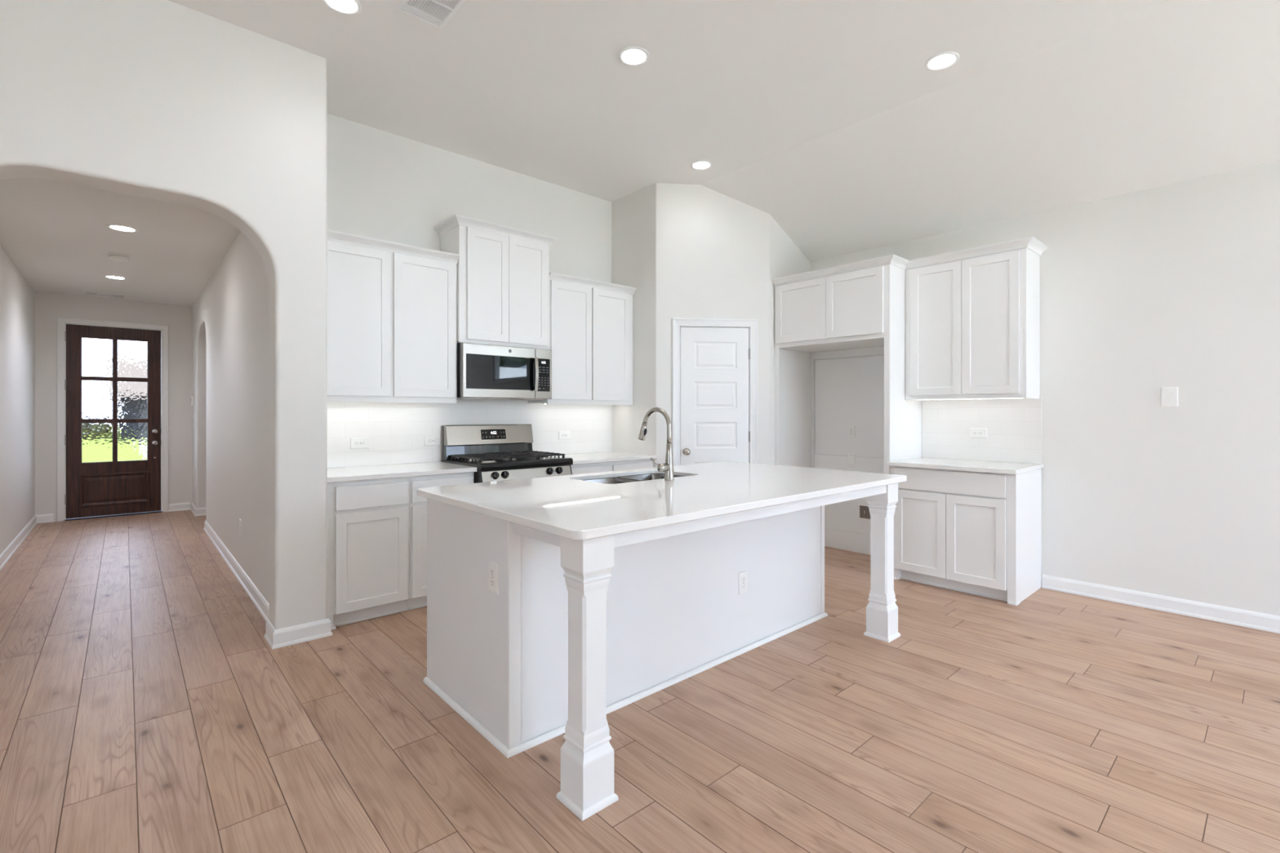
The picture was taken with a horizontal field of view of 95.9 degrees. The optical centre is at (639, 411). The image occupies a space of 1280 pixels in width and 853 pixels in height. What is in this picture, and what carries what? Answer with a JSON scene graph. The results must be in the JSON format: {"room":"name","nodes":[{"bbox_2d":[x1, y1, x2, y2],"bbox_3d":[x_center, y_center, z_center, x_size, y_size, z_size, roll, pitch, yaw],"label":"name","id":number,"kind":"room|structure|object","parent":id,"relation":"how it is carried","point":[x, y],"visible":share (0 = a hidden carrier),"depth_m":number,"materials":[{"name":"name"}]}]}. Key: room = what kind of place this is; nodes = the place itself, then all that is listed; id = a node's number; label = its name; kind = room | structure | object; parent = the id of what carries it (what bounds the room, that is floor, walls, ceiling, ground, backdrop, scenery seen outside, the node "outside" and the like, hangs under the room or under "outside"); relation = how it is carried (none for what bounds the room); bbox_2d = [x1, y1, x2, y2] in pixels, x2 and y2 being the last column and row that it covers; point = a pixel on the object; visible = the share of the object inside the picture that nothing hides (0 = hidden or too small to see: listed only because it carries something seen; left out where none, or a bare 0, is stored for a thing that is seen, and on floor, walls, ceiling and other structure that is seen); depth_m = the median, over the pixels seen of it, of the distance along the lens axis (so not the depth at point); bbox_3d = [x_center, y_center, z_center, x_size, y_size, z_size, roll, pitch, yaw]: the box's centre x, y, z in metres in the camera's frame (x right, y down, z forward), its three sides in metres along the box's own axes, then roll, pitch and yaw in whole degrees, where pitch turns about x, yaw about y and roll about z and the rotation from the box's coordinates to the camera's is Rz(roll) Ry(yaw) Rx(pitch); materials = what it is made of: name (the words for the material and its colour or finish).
{"room":"kitchen","nodes":[
{"label":"kitchen","id":0,"kind":"room"},
{"bbox_2d":[0,244,35,555],"bbox_3d":[-5.112,-0.077,4.484,0.120,2.715,5.822,0,0,-42],"label":"wall","id":1,"kind":"structure","parent":0,"point":[17,296],"depth_m":5.50,"materials":[{"name":"white paint"}]},
{"bbox_2d":[0,513,53,570],"bbox_3d":[-4.990,1.232,4.549,0.149,0.096,5.686,0,0,-42],"label":"baseboard","id":2,"kind":"structure","parent":1,"relation":"attached to","point":[6,555],"depth_m":5.69,"materials":[{"name":"white wood"}]},
{"bbox_2d":[35,291,192,521],"bbox_3d":[-6.422,-0.077,7.177,1.755,2.715,0.140,0,0,-42],"label":"wall","id":3,"kind":"structure","parent":0,"point":[49,306],"depth_m":7.04,"materials":[{"name":"white paint"}]},
{"bbox_2d":[57,316,168,521],"bbox_3d":[-6.457,0.086,7.106,1.008,2.389,0.120,0,0,-42],"label":"trim","id":4,"kind":"structure","parent":3,"relation":"attached to","point":[61,322],"depth_m":6.79,"materials":[{"name":"white wood"}]},
{"bbox_2d":[63,324,163,520],"bbox_3d":[-6.457,0.123,7.106,0.906,2.316,0.200,0,0,-42],"label":"door","id":5,"kind":"structure","parent":3,"relation":"in","point":[113,441],"depth_m":7.06,"materials":[{"name":"brown wood"}]},
{"bbox_2d":[168,502,190,511],"bbox_3d":[-5.968,1.232,7.475,0.228,0.096,0.020,0,0,-42],"label":"baseboard","id":6,"kind":"structure","parent":3,"relation":"attached to","point":[181,506],"depth_m":7.47,"materials":[{"name":"white wood"}]},
{"bbox_2d":[0,0,327,629],"bbox_3d":[-3.525,-0.381,2.272,3.970,3.322,0.768,0,0,-42],"label":"wall","id":7,"kind":"structure","parent":0,"point":[166,100],"depth_m":2.99,"materials":[{"name":"white paint"}]},
{"bbox_2d":[264,617,332,649],"bbox_3d":[-1.947,1.232,3.292,0.297,0.096,0.227,0,0,-42],"label":"baseboard","id":8,"kind":"structure","parent":7,"relation":"attached to","point":[288,636],"depth_m":3.21,"materials":[{"name":"white wood"}]},
{"bbox_2d":[192,231,269,604],"bbox_3d":[-3.909,-0.077,5.526,0.203,2.715,5.872,0,0,-42],"label":"wall","id":9,"kind":"structure","parent":0,"point":[231,313],"depth_m":4.56,"materials":[{"name":"white paint"}]},
{"bbox_2d":[191,395,194,405],"bbox_3d":[-5.750,-0.140,7.414,0.027,0.120,0.110,0,0,-42],"label":"thermostat","id":10,"kind":"object","parent":9,"relation":"attached to","point":[192,397],"visible":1,"depth_m":7.38,"materials":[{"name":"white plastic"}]},
{"bbox_2d":[190,502,205,515],"bbox_3d":[-5.590,1.232,7.390,0.220,0.096,0.650,0,0,-42],"label":"baseboard","id":11,"kind":"structure","parent":9,"relation":"attached to","point":[196,511],"depth_m":7.13,"materials":[{"name":"white wood"}]},
{"bbox_2d":[203,520,269,622],"bbox_3d":[-3.420,1.232,4.810,0.020,0.096,3.989,0,0,-42],"label":"baseboard","id":12,"kind":"structure","parent":9,"relation":"attached to","point":[260,602],"depth_m":4.32,"materials":[{"name":"white wood"}]},
{"bbox_2d":[239,519,241,535],"bbox_3d":[-3.059,0.880,4.414,0.010,0.117,0.072,0,0,-42],"label":"wall outlet","id":13,"kind":"object","parent":9,"relation":"attached to","point":[240,520],"visible":1,"depth_m":4.39,"materials":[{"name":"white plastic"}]},
{"bbox_2d":[327,113,611,468],"bbox_3d":[-1.275,-0.381,4.744,2.780,3.322,0.120,0,0,-42],"label":"wall","id":14,"kind":"structure","parent":0,"point":[382,185],"depth_m":4.41,"materials":[{"name":"white paint"}]},
{"bbox_2d":[327,229,460,403],"bbox_3d":[-1.763,-0.598,3.981,0.930,1.069,0.363,0,0,-42],"label":"upper cabinet","id":15,"kind":"object","parent":14,"relation":"attached to","point":[392,307],"visible":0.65,"depth_m":3.85,"materials":[{"name":"white wood"}]},
{"bbox_2d":[327,399,612,467],"bbox_3d":[-1.249,0.080,4.678,2.627,0.600,0.010,0,0,-42],"label":"tile backsplash","id":16,"kind":"structure","parent":14,"relation":"attached to","point":[396,432],"depth_m":4.38,"materials":[{"name":"white tile"}]},
{"bbox_2d":[350,437,368,448],"bbox_3d":[-1.957,0.218,4.033,0.125,0.078,0.010,0,0,-42],"label":"wall outlet","id":17,"kind":"object","parent":16,"relation":"attached to","point":[355,442],"visible":1,"depth_m":4.03,"materials":[{"name":"white plastic"}]},
{"bbox_2d":[355,440,359,445],"bbox_3d":[-1.969,0.218,4.018,0.029,0.033,0.004,0,0,-42],"label":"receptacle","id":18,"kind":"object","parent":17,"relation":"attached to","point":[357,442],"depth_m":4.02,"materials":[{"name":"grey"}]},
{"bbox_2d":[360,440,365,445],"bbox_3d":[-1.940,0.218,4.044,0.029,0.033,0.004,0,0,-42],"label":"receptacle","id":19,"kind":"object","parent":17,"relation":"attached to","point":[362,442],"depth_m":4.04,"materials":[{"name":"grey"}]},
{"bbox_2d":[423,435,439,446],"bbox_3d":[-1.573,0.218,4.375,0.125,0.078,0.010,0,0,-42],"label":"wall outlet","id":20,"kind":"object","parent":16,"relation":"attached to","point":[434,440],"visible":1,"depth_m":4.37,"materials":[{"name":"white plastic"}]},
{"bbox_2d":[558,431,570,439],"bbox_3d":[-0.676,0.210,5.177,0.125,0.078,0.010,0,0,-42],"label":"wall outlet","id":21,"kind":"object","parent":16,"relation":"attached to","point":[562,435],"visible":1,"depth_m":5.17,"materials":[{"name":"white plastic"}]},
{"bbox_2d":[433,213,557,349],"bbox_3d":[-1.119,-0.956,4.538,0.866,0.902,0.391,0,0,-42],"label":"upper cabinet","id":22,"kind":"object","parent":14,"relation":"attached to","point":[503,272],"visible":0.91,"depth_m":4.38,"materials":[{"name":"white wood"}]},
{"bbox_2d":[457,342,551,400],"bbox_3d":[-1.099,-0.298,4.514,0.756,0.406,0.430,0,0,-42],"label":"microwave","id":23,"kind":"object","parent":22,"relation":"attached to","point":[484,371],"visible":0.98,"depth_m":4.36,"materials":[{"name":"silver metal"}]},
{"bbox_2d":[528,271,636,404],"bbox_3d":[-0.496,-0.599,5.113,0.923,1.071,0.363,0,0,-42],"label":"upper cabinet","id":24,"kind":"object","parent":14,"relation":"attached to","point":[591,321],"visible":0.93,"depth_m":4.97,"materials":[{"name":"white wood"}]},
{"bbox_2d":[0,510,1279,852],"bbox_3d":[-1.099,1.281,2.626,8.333,0.001,13.981,0,0,-42],"label":"floor","id":25,"kind":"structure","parent":0,"point":[147,705],"depth_m":2.29,"materials":[{"name":"brown wood"}]},
{"bbox_2d":[327,476,409,630],"bbox_3d":[-1.845,0.846,3.743,0.490,0.869,0.608,0,0,-42],"label":"base cabinet","id":26,"kind":"object","parent":25,"relation":"on","point":[368,521],"visible":0.63,"depth_m":3.51,"materials":[{"name":"white wood"}]},
{"bbox_2d":[327,462,476,482],"bbox_3d":[-1.669,0.395,3.876,0.931,0.030,0.625,0,0,-42],"label":"countertop","id":27,"kind":"structure","parent":26,"relation":"on","point":[413,469],"depth_m":3.76,"materials":[{"name":"white stone"}]},
{"bbox_2d":[407,471,474,610],"bbox_3d":[-1.499,0.846,4.053,0.438,0.869,0.608,0,0,-42],"label":"base cabinet","id":28,"kind":"object","parent":25,"relation":"on","point":[418,504],"visible":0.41,"depth_m":3.73,"materials":[{"name":"white wood"}]},
{"bbox_2d":[440,423,573,483],"bbox_3d":[-1.005,0.691,4.404,0.760,1.178,0.721,0,0,-42],"label":"gas range","id":29,"kind":"object","parent":25,"relation":"on","point":[498,452],"visible":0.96,"depth_m":4.39,"materials":[{"name":"silver metal"}]},
{"bbox_2d":[441,457,573,471],"bbox_3d":[-1.015,0.379,4.415,0.760,0.054,0.658,0,0,-42],"label":"cooktop","id":30,"kind":"object","parent":29,"relation":"in","point":[513,464],"depth_m":4.19,"materials":[{"name":"black metal"}]},
{"bbox_2d":[570,458,653,474],"bbox_3d":[-0.417,0.846,5.020,0.928,0.869,0.608,0,0,-42],"label":"base cabinet","id":31,"kind":"object","parent":25,"relation":"on","point":[637,464],"visible":0.14,"depth_m":4.78,"materials":[{"name":"white wood"}]},
{"bbox_2d":[548,451,657,464],"bbox_3d":[-0.405,0.395,5.005,0.932,0.030,0.625,0,0,-42],"label":"countertop","id":32,"kind":"structure","parent":31,"relation":"on","point":[608,456],"depth_m":4.90,"materials":[{"name":"white stone"}]},
{"bbox_2d":[422,477,900,821],"bbox_3d":[0.230,0.837,3.017,2.252,0.886,1.260,0,0,-42],"label":"kitchen island","id":33,"kind":"object","parent":25,"relation":"on","point":[575,633],"visible":0.72,"depth_m":2.50,"materials":[{"name":"white wood"}]},
{"bbox_2d":[488,560,498,594],"bbox_3d":[-0.571,0.643,2.243,0.010,0.117,0.072,0,0,-42],"label":"wall outlet","id":34,"kind":"object","parent":33,"relation":"attached to","point":[493,566],"visible":1,"depth_m":2.23,"materials":[{"name":"white plastic"}]},
{"bbox_2d":[490,568,494,576],"bbox_3d":[-0.573,0.624,2.241,0.004,0.029,0.033,0,0,-42],"label":"receptacle","id":35,"kind":"object","parent":34,"relation":"attached to","point":[492,570],"depth_m":2.24,"materials":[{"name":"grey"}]},
{"bbox_2d":[490,578,494,586],"bbox_3d":[-0.573,0.662,2.241,0.004,0.029,0.033,0,0,-42],"label":"receptacle","id":36,"kind":"object","parent":34,"relation":"attached to","point":[492,580],"depth_m":2.24,"materials":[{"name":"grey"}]},
{"bbox_2d":[417,461,906,540],"bbox_3d":[0.232,0.379,3.020,2.319,0.030,1.329,0,0,-42],"label":"island countertop","id":37,"kind":"structure","parent":33,"relation":"on","point":[570,507],"depth_m":2.58,"materials":[{"name":"white stone"}]},
{"bbox_2d":[582,473,685,484],"bbox_3d":[-0.025,0.501,3.272,0.705,0.230,0.400,0,0,-42],"label":"sink","id":38,"kind":"object","parent":37,"relation":"in","point":[630,478],"visible":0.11,"depth_m":3.46,"materials":[{"name":"silver metal"}]},
{"bbox_2d":[638,407,674,480],"bbox_3d":[0.048,0.169,3.130,0.154,0.389,0.268,0,0,-42],"label":"kitchen faucet","id":39,"kind":"object","parent":37,"relation":"on","point":[668,467],"visible":1,"depth_m":3.07,"materials":[{"name":"silver metal"}]},
{"bbox_2d":[737,570,747,595],"bbox_3d":[0.552,0.914,3.087,0.072,0.117,0.010,0,0,-42],"label":"wall outlet","id":40,"kind":"object","parent":33,"relation":"attached to","point":[742,576],"visible":1,"depth_m":3.08,"materials":[{"name":"white plastic"}]},
{"bbox_2d":[742,576,746,582],"bbox_3d":[0.554,0.894,3.085,0.033,0.029,0.004,0,0,-42],"label":"receptacle","id":41,"kind":"object","parent":40,"relation":"attached to","point":[744,578],"depth_m":3.08,"materials":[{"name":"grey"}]},
{"bbox_2d":[742,583,746,589],"bbox_3d":[0.554,0.933,3.085,0.033,0.029,0.004,0,0,-42],"label":"receptacle","id":42,"kind":"object","parent":40,"relation":"attached to","point":[744,585],"depth_m":3.08,"materials":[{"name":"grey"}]},
{"bbox_2d":[771,253,922,474],"bbox_3d":[1.793,0.042,5.005,0.645,2.476,1.107,0,0,-42],"label":"tall cabinet","id":43,"kind":"object","parent":25,"relation":"on","point":[857,308],"visible":0.65,"depth_m":4.80,"materials":[{"name":"white wood"}]},
{"bbox_2d":[889,466,1041,605],"bbox_3d":[2.421,0.847,4.320,0.620,0.867,0.852,0,0,-42],"label":"base cabinet","id":44,"kind":"object","parent":25,"relation":"on","point":[975,533],"visible":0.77,"depth_m":4.06,"materials":[{"name":"white wood"}]},
{"bbox_2d":[887,457,1044,474],"bbox_3d":[2.411,0.395,4.302,0.639,0.030,0.860,0,0,-42],"label":"countertop","id":45,"kind":"structure","parent":44,"relation":"on","point":[995,467],"depth_m":4.14,"materials":[{"name":"white stone"}]},
{"bbox_2d":[0,0,1279,306],"bbox_3d":[-1.027,-1.778,2.677,8.236,0.787,13.961,0,0,-42],"label":"ceiling","id":46,"kind":"structure","parent":0,"point":[828,119],"depth_m":3.59,"materials":[{"name":"white paint"}]},
{"bbox_2d":[82,290,126,297],"bbox_3d":[-6.303,-1.381,6.800,0.380,0.009,0.220,0,0,-42],"label":"ceiling vent","id":47,"kind":"object","parent":46,"relation":"in","point":[85,292],"visible":1,"depth_m":6.78,"materials":[{"name":"white metal"}]},
{"bbox_2d":[103,275,127,279],"bbox_3d":[-5.394,-1.382,5.935,0.180,0.006,0.180,0,0,-42],"label":"recessed light","id":48,"kind":"object","parent":46,"relation":"in","point":[113,277],"visible":1,"depth_m":5.92,"materials":[{"name":"white"}]},
{"bbox_2d":[106,252,129,262],"bbox_3d":[-4.598,-1.361,5.091,0.150,0.047,0.150,0,0,-42],"label":"smoke detector","id":49,"kind":"object","parent":46,"relation":"attached to","point":[113,256],"visible":1,"depth_m":5.05,"materials":[{"name":"white plastic"}]},
{"bbox_2d":[106,224,137,232],"bbox_3d":[-3.898,-1.382,4.348,0.180,0.006,0.180,0,0,-42],"label":"recessed light","id":50,"kind":"object","parent":46,"relation":"in","point":[116,227],"visible":1,"depth_m":4.34,"materials":[{"name":"white plastic"}]},
{"bbox_2d":[322,0,361,15],"bbox_3d":[-1.472,-2.019,2.848,0.180,0.006,0.180,0,0,-42],"label":"recessed light","id":51,"kind":"object","parent":46,"relation":"in","point":[349,7],"visible":1,"depth_m":2.87,"materials":[{"name":"white plastic"}]},
{"bbox_2d":[395,0,465,29],"bbox_3d":[-1.013,-2.017,2.828,0.241,0.010,0.367,0,0,-42],"label":"ceiling vent","id":52,"kind":"object","parent":46,"relation":"in","point":[437,13],"visible":1,"depth_m":2.89,"materials":[{"name":"white metal"}]},
{"bbox_2d":[617,46,649,66],"bbox_3d":[-0.035,-2.019,3.281,0.180,0.006,0.180,0,0,-42],"label":"recessed light","id":53,"kind":"object","parent":46,"relation":"in","point":[629,55],"visible":1,"depth_m":3.27,"materials":[{"name":"white"}]},
{"bbox_2d":[690,160,712,169],"bbox_3d":[0.502,-2.019,4.727,0.180,0.006,0.180,0,0,-42],"label":"recessed light","id":54,"kind":"object","parent":46,"relation":"in","point":[701,164],"visible":1,"depth_m":4.72,"materials":[{"name":"white"}]},
{"bbox_2d":[924,51,959,71],"bbox_3d":[1.740,-2.019,3.328,0.180,0.006,0.180,0,0,-42],"label":"recessed light","id":55,"kind":"object","parent":46,"relation":"in","point":[943,60],"visible":1,"depth_m":3.32,"materials":[{"name":"white"}]},
{"bbox_2d":[611,182,810,467],"bbox_3d":[0.706,-0.381,5.364,1.967,3.322,0.493,0,0,-2],"label":"wall","id":56,"kind":"structure","parent":0,"point":[687,251],"depth_m":5.16,"materials":[{"name":"white paint"}]},
{"bbox_2d":[671,318,757,466],"bbox_3d":[0.665,0.226,5.183,0.770,2.108,0.120,0,0,-5],"label":"trim","id":57,"kind":"structure","parent":56,"relation":"attached to","point":[752,324],"depth_m":5.14,"materials":[{"name":"white wood"}]},
{"bbox_2d":[680,327,750,465],"bbox_3d":[0.671,0.259,5.128,0.639,2.023,0.104,0,0,-5],"label":"door","id":58,"kind":"structure","parent":56,"relation":"in","point":[714,361],"depth_m":5.15,"materials":[{"name":"white wood"}]},
{"bbox_2d":[810,160,1279,616],"bbox_3d":[3.736,-0.371,3.423,0.140,3.302,8.727,0,0,-42],"label":"wall","id":59,"kind":"structure","parent":0,"point":[1142,292],"depth_m":3.71,"materials":[{"name":"white paint"}]},
{"bbox_2d":[824,527,870,555],"bbox_3d":[2.011,1.191,5.234,0.017,0.178,1.014,0,0,-42],"label":"baseboard","id":60,"kind":"structure","parent":59,"relation":"attached to","point":[852,541],"depth_m":5.33,"materials":[{"name":"white wood"}]},
{"bbox_2d":[814,454,884,534],"bbox_3d":[2.014,0.756,5.236,0.009,0.688,1.014,0,0,-42],"label":"board","id":61,"kind":"object","parent":59,"relation":"attached to","point":[843,515],"visible":0.29,"depth_m":5.34,"materials":[{"name":"white paint"}]},
{"bbox_2d":[847,453,855,466],"bbox_3d":[1.941,0.442,5.304,0.008,0.117,0.072,0,0,-42],"label":"blank plate","id":62,"kind":"object","parent":61,"relation":"attached to","point":[851,457],"visible":1,"depth_m":5.30,"materials":[{"name":"white plastic"}]},
{"bbox_2d":[856,503,870,522],"bbox_3d":[2.027,0.910,5.202,0.020,0.155,0.167,0,0,-42],"label":"water supply box","id":63,"kind":"object","parent":61,"relation":"attached to","point":[864,514],"visible":0.7,"depth_m":5.21,"materials":[{"name":"white plastic"}]},
{"bbox_2d":[815,355,884,457],"bbox_3d":[2.024,-0.046,5.226,0.007,0.905,0.977,0,0,-42],"label":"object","id":64,"kind":"structure","parent":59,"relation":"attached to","point":[850,391],"depth_m":5.32,"materials":[{"name":"white paint"}]},
{"bbox_2d":[847,425,855,438],"bbox_3d":[1.942,0.183,5.306,0.010,0.117,0.072,0,0,-42],"label":"wall outlet","id":65,"kind":"object","parent":64,"relation":"attached to","point":[851,428],"visible":1,"depth_m":5.30,"materials":[{"name":"white plastic"}]},
{"bbox_2d":[905,236,1048,399],"bbox_3d":[2.523,-0.646,4.388,0.377,1.101,0.882,0,0,-42],"label":"upper cabinet","id":66,"kind":"object","parent":59,"relation":"attached to","point":[972,315],"visible":0.99,"depth_m":4.24,"materials":[{"name":"white wood"}]},
{"bbox_2d":[924,398,990,399],"bbox_3d":[2.500,-0.103,4.413,0.030,0.010,0.750,0,0,-42],"label":"light","id":67,"kind":"object","parent":66,"relation":"attached to","point":[977,398],"visible":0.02,"depth_m":4.47,"materials":[{"name":"white plastic"}]},
{"bbox_2d":[922,395,1042,463],"bbox_3d":[2.649,0.130,4.524,0.010,0.500,0.846,0,0,-42],"label":"tile backsplash","id":68,"kind":"structure","parent":59,"relation":"attached to","point":[1014,426],"depth_m":4.47,"materials":[{"name":"white tile"}]},
{"bbox_2d":[969,427,986,438],"bbox_3d":[2.644,0.166,4.515,0.010,0.078,0.125,0,0,-42],"label":"wall outlet","id":69,"kind":"object","parent":68,"relation":"attached to","point":[975,433],"visible":1,"depth_m":4.51,"materials":[{"name":"white plastic"}]},
{"bbox_2d":[1041,573,1279,633],"bbox_3d":[4.723,1.232,2.197,0.020,0.096,5.383,0,0,-42],"label":"baseboard","id":70,"kind":"structure","parent":59,"relation":"attached to","point":[1253,620],"depth_m":3.70,"materials":[{"name":"white wood"}]},
{"bbox_2d":[1160,386,1177,406],"bbox_3d":[3.389,-0.096,3.696,0.014,0.126,0.082,0,0,-42],"label":"light switch","id":71,"kind":"object","parent":59,"relation":"attached to","point":[1169,395],"visible":1,"depth_m":3.69,"materials":[{"name":"white plastic"}]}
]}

